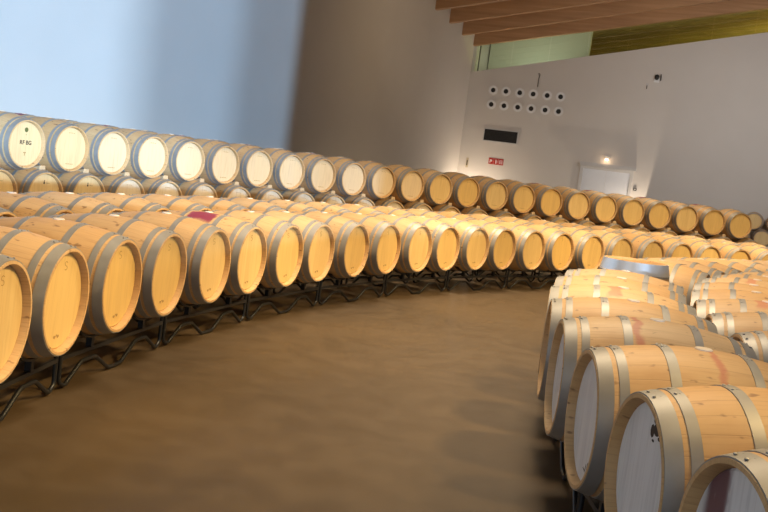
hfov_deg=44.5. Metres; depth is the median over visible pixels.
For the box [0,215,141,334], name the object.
barrel
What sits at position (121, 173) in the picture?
wedge
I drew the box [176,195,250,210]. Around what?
barrel
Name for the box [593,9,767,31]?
joist
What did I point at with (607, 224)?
barrel
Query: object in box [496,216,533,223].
barrel
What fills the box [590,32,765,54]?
joist
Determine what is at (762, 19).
joist
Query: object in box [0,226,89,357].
barrel
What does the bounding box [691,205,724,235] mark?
barrel
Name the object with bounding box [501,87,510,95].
air nozzle
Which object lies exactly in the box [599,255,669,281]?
barrel
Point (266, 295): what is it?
rack
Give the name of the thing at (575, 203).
barrel
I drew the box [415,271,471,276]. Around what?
rack
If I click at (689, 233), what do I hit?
barrel
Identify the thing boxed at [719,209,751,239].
barrel
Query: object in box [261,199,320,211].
barrel
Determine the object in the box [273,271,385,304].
rack
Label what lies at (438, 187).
barrel
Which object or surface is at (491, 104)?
air nozzle
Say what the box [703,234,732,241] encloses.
barrel
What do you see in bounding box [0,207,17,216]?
barrel
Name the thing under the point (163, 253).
barrel
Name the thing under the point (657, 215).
barrel
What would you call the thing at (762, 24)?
joist
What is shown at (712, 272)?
barrel
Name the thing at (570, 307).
barrel
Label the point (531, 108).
air nozzle
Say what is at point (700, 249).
barrel
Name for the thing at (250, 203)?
barrel
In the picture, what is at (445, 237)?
barrel
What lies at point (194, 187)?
barrel
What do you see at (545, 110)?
air nozzle
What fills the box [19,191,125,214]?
barrel
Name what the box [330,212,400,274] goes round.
barrel
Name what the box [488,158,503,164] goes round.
fire sign
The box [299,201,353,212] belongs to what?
barrel
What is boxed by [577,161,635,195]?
door
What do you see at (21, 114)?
barrel
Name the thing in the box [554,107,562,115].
air nozzle
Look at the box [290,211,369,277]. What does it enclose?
barrel
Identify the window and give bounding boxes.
[471,45,481,71]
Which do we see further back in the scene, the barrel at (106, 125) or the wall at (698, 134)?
the wall at (698, 134)
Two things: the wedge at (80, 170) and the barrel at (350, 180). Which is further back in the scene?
the barrel at (350, 180)
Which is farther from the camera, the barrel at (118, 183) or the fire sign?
the fire sign
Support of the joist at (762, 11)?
attached to the ceiling
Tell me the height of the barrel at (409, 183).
0.696 m
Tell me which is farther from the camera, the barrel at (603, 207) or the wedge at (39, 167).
the barrel at (603, 207)
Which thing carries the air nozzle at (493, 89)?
attached to the wall at (698, 134)
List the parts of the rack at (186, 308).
rail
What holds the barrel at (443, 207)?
on the rack
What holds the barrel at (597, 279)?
on the rack
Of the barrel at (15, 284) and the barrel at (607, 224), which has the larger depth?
the barrel at (607, 224)
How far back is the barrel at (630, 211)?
20.19 m
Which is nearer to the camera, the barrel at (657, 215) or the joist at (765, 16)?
the barrel at (657, 215)
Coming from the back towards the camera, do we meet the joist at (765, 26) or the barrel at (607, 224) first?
the joist at (765, 26)
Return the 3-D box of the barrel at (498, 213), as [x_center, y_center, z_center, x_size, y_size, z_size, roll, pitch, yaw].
[2.204,-0.648,19.060,0.690,0.697,0.900,4,6,-33]
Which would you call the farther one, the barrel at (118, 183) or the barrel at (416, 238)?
the barrel at (118, 183)
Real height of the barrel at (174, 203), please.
0.697 m
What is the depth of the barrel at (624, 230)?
17.16 m
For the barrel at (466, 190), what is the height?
0.697 m
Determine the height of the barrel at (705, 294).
0.697 m
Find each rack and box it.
[0,356,58,421]
[56,313,163,386]
[134,291,246,344]
[193,279,319,319]
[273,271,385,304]
[345,267,447,295]
[350,272,411,278]
[412,266,507,290]
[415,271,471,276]
[474,270,532,277]
[476,268,565,288]
[538,268,576,281]
[553,438,579,511]
[577,493,604,511]
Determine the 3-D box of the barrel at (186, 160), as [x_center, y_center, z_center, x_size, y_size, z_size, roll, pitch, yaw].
[-3.127,-1.426,13.617,0.900,0.696,0.689,11,6,33]
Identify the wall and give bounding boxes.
[0,0,490,172]
[457,32,767,238]
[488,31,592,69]
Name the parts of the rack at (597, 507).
rail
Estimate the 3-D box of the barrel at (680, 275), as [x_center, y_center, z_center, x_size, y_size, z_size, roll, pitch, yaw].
[2.723,0.385,9.330,0.900,0.697,0.690,10,6,29]
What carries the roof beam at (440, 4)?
attached to the wall at (386, 82)
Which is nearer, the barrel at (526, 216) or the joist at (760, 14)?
the barrel at (526, 216)
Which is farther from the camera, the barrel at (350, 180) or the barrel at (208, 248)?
the barrel at (350, 180)
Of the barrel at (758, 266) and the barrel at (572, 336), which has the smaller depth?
the barrel at (572, 336)
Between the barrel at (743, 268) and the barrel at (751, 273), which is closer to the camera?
the barrel at (751, 273)
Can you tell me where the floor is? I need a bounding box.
[0,270,599,511]
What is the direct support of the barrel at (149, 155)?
on the barrel at (157, 185)
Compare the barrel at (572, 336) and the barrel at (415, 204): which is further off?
the barrel at (415, 204)
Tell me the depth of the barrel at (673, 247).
15.97 m
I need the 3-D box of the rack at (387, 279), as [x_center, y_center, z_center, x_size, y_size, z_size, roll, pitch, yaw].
[0.182,0.265,11.789,0.610,0.333,1.478,11,6,32]
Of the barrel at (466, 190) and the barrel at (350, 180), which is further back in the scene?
the barrel at (466, 190)
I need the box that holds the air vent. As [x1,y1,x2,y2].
[482,127,518,144]
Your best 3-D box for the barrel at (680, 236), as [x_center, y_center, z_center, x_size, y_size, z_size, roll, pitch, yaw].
[5.898,-0.048,18.073,0.690,0.697,0.900,5,6,-26]
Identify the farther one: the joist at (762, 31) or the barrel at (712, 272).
the joist at (762, 31)
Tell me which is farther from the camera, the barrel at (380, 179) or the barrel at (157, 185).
the barrel at (380, 179)
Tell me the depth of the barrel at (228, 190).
14.24 m
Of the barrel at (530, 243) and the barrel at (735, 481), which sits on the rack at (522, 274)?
the barrel at (530, 243)
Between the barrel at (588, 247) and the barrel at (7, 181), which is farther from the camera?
the barrel at (588, 247)
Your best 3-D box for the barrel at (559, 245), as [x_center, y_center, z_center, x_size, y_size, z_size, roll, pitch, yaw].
[2.377,-0.135,14.378,0.689,0.696,0.900,2,7,-44]
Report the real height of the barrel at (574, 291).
0.697 m
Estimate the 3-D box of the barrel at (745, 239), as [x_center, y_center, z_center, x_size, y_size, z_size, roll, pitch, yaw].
[8.218,-0.109,21.616,0.689,0.697,0.900,6,5,-13]
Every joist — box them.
[590,28,767,50]
[590,30,767,52]
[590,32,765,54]
[591,23,767,46]
[591,25,767,48]
[592,15,767,39]
[592,18,767,41]
[592,20,767,43]
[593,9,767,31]
[593,10,767,33]
[593,13,767,36]
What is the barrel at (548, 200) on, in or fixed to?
on the barrel at (526, 216)
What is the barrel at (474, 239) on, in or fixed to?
on the rack at (462, 274)
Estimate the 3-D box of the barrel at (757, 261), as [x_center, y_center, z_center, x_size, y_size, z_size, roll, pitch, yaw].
[4.936,0.407,12.151,0.690,0.697,0.900,2,7,-43]
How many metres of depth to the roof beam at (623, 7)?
34.61 m
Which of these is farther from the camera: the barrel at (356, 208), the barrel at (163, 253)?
the barrel at (356, 208)
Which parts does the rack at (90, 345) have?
rail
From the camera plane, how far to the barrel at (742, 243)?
18.51 m
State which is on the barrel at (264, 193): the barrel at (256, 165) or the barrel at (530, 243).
the barrel at (256, 165)
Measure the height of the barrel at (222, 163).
0.697 m
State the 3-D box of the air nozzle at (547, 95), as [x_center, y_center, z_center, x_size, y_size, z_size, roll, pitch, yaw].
[6.447,-6.343,37.043,0.370,0.370,0.036,9,6,17]
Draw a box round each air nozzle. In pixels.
[487,100,495,108]
[489,85,497,94]
[499,101,508,109]
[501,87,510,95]
[513,102,521,111]
[515,88,523,96]
[526,104,535,112]
[528,89,537,98]
[540,105,549,114]
[542,91,551,99]
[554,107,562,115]
[556,92,564,101]
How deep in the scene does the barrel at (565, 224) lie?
16.27 m
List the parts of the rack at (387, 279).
rail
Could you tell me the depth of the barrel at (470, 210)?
18.28 m
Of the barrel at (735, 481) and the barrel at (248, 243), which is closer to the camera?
the barrel at (735, 481)
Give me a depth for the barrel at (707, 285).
7.60 m
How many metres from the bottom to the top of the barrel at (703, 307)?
0.697 m
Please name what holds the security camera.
attached to the wall at (698, 134)
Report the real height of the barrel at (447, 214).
0.697 m
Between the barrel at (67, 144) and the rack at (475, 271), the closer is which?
the barrel at (67, 144)
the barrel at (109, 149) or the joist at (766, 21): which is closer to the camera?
the barrel at (109, 149)
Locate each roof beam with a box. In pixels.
[435,0,508,10]
[449,0,622,23]
[462,0,731,35]
[473,0,767,45]
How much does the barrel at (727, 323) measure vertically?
0.697 m
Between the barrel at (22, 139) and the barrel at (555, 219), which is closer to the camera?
the barrel at (22, 139)
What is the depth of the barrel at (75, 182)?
11.80 m
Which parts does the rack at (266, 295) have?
rail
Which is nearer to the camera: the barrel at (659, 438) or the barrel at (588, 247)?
the barrel at (659, 438)
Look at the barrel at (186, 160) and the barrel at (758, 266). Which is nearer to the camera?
the barrel at (758, 266)
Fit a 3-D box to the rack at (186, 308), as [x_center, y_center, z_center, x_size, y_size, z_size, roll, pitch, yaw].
[-1.679,0.417,7.604,0.610,0.333,1.478,9,6,15]
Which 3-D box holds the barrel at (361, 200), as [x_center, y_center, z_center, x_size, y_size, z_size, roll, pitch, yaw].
[-0.645,-0.802,16.773,0.690,0.697,0.900,2,7,-44]
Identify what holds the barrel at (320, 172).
on the barrel at (327, 197)
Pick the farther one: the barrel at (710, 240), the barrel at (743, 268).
the barrel at (710, 240)
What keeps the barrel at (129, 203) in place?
on the rack
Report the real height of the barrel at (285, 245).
0.697 m
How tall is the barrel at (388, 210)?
0.697 m
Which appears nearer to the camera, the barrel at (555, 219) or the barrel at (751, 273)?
the barrel at (751, 273)
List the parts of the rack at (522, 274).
rail, rail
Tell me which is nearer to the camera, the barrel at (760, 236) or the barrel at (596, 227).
the barrel at (596, 227)
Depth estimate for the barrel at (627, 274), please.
7.23 m
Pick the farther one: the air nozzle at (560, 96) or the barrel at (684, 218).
the air nozzle at (560, 96)
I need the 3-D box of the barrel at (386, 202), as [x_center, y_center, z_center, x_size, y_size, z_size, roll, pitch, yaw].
[-0.112,-0.780,17.275,0.690,0.697,0.900,3,7,-42]
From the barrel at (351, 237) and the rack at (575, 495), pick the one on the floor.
the rack at (575, 495)
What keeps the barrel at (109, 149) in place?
on the barrel at (118, 183)
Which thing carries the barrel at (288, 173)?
on the barrel at (295, 195)
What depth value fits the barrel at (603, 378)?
3.64 m
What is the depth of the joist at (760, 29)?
43.48 m
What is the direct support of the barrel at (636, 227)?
on the rack
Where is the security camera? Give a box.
[654,74,661,82]
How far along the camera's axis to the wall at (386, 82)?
20.75 m
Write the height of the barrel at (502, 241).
0.697 m
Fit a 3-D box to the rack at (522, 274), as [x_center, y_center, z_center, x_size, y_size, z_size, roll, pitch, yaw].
[2.088,0.286,14.184,0.610,0.333,1.478,13,7,44]
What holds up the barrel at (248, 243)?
on the rack at (186, 308)
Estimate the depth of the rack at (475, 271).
15.07 m
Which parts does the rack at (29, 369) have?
rail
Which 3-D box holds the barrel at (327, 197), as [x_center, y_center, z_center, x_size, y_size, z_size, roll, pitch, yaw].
[-1.159,-0.820,16.252,0.900,0.697,0.690,12,7,43]
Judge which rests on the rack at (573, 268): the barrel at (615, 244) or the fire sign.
the barrel at (615, 244)
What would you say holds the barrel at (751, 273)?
on the rack
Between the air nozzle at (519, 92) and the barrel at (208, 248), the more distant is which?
the air nozzle at (519, 92)
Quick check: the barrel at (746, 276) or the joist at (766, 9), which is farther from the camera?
the joist at (766, 9)
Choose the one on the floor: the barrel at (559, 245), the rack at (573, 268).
the rack at (573, 268)
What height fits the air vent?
0.540 m
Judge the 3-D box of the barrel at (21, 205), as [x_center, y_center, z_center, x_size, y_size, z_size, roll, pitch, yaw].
[-2.800,-0.132,6.973,0.900,0.697,0.689,8,5,11]
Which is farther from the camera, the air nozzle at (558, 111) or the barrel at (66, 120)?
the air nozzle at (558, 111)
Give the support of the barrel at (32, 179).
on the rack
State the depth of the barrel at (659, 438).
2.95 m
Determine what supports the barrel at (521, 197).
on the barrel at (498, 213)
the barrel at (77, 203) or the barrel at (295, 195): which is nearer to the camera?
the barrel at (77, 203)
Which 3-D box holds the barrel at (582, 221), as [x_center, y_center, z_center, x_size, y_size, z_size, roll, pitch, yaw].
[4.106,-0.504,20.148,0.690,0.697,0.900,5,6,-26]
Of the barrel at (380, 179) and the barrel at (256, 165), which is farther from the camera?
the barrel at (380, 179)
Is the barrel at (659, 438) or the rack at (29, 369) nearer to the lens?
the barrel at (659, 438)
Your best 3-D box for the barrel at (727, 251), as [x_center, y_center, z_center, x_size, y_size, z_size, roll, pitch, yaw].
[6.141,0.100,17.072,0.689,0.697,0.900,5,6,-27]
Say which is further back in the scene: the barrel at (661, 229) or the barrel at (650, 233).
the barrel at (661, 229)
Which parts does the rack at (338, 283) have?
rail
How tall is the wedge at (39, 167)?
0.061 m
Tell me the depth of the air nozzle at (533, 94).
37.20 m
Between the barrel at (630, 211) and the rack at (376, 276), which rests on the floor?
the rack at (376, 276)
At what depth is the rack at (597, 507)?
4.05 m
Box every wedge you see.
[34,165,44,169]
[78,169,88,172]
[119,172,129,175]
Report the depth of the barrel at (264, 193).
14.81 m
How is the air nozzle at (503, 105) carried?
attached to the wall at (698, 134)
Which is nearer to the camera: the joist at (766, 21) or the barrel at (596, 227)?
the barrel at (596, 227)
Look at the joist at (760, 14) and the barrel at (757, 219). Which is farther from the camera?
the joist at (760, 14)
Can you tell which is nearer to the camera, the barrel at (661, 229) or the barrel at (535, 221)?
the barrel at (535, 221)
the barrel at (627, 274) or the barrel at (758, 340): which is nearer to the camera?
the barrel at (758, 340)
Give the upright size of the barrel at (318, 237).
0.697 m
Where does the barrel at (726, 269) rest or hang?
on the rack
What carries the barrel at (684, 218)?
on the barrel at (661, 229)
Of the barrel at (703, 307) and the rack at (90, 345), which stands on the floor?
the rack at (90, 345)
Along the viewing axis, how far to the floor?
5.47 m
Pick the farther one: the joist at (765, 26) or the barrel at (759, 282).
the joist at (765, 26)
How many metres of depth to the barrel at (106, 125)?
13.64 m
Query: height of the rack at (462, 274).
0.333 m
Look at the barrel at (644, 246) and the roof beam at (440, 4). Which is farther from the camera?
the roof beam at (440, 4)
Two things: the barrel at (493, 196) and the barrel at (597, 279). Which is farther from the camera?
the barrel at (493, 196)
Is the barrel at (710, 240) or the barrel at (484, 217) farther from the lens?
the barrel at (710, 240)
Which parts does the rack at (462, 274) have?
rail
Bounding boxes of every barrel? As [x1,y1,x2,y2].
[0,110,45,170]
[0,167,17,192]
[0,191,74,216]
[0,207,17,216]
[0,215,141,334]
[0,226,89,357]
[0,253,31,383]
[8,167,62,193]
[15,113,36,116]
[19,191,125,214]
[27,116,88,173]
[47,212,186,317]
[55,170,104,193]
[60,119,78,122]
[72,122,129,176]
[77,192,170,211]
[98,174,144,194]
[99,124,118,128]
[111,210,230,303]
[114,128,168,179]
[129,193,212,210]
[138,177,181,196]
[153,133,204,182]
[162,209,266,294]
[176,180,217,197]
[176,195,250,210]
[191,138,239,185]
[212,183,250,197]
[212,209,303,287]
[220,197,286,210]
[227,143,272,187]
[245,186,283,199]
[252,210,334,282]
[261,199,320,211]
[262,148,304,190]
[279,189,314,201]
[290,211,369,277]
[294,152,335,193]
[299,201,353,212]
[311,192,345,203]
[325,156,365,196]
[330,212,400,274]
[335,203,385,214]
[342,195,374,206]
[355,161,394,199]
[365,213,431,272]
[368,206,415,215]
[372,198,404,208]
[385,164,423,202]
[400,215,459,271]
[401,201,432,211]
[402,208,446,217]
[414,168,452,205]
[430,203,460,213]
[432,217,488,270]
[434,211,475,219]
[443,172,479,207]
[457,206,487,214]
[464,213,504,221]
[464,219,515,269]
[472,176,507,210]
[485,209,514,216]
[493,221,544,270]
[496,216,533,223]
[500,180,534,213]
[513,212,541,219]
[522,224,573,270]
[526,219,562,226]
[527,183,561,216]
[537,297,717,400]
[538,284,696,373]
[540,215,568,222]
[544,315,757,441]
[553,227,603,269]
[554,275,685,303]
[555,187,589,220]
[556,222,593,229]
[564,268,683,294]
[564,343,767,500]
[567,218,594,225]
[583,191,616,223]
[585,229,633,268]
[586,225,621,232]
[594,221,622,228]
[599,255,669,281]
[604,384,767,511]
[610,194,644,226]
[615,228,651,235]
[616,233,664,258]
[621,224,649,231]
[638,198,670,229]
[638,257,724,277]
[643,258,710,304]
[645,232,680,238]
[647,236,692,257]
[649,227,676,235]
[665,202,697,232]
[667,257,740,273]
[676,231,704,238]
[676,235,709,242]
[676,239,721,258]
[678,448,767,511]
[689,288,767,305]
[690,257,759,271]
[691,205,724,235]
[693,282,767,293]
[693,299,767,318]
[701,277,767,287]
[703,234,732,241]
[705,239,740,245]
[705,311,767,336]
[706,242,751,259]
[715,274,767,281]
[716,258,767,270]
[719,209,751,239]
[730,330,767,362]
[732,237,758,243]
[732,272,767,275]
[737,242,767,249]
[737,245,767,260]
[747,212,763,230]
[748,260,767,265]
[752,229,767,246]
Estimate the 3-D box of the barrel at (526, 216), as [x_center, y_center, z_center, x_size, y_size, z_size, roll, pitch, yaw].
[2.824,-0.604,19.447,0.690,0.697,0.900,4,6,-31]
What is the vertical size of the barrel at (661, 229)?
0.697 m
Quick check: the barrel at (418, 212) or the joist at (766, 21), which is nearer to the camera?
the barrel at (418, 212)
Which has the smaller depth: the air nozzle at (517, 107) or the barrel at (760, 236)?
the barrel at (760, 236)
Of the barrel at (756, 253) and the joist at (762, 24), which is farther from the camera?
the joist at (762, 24)

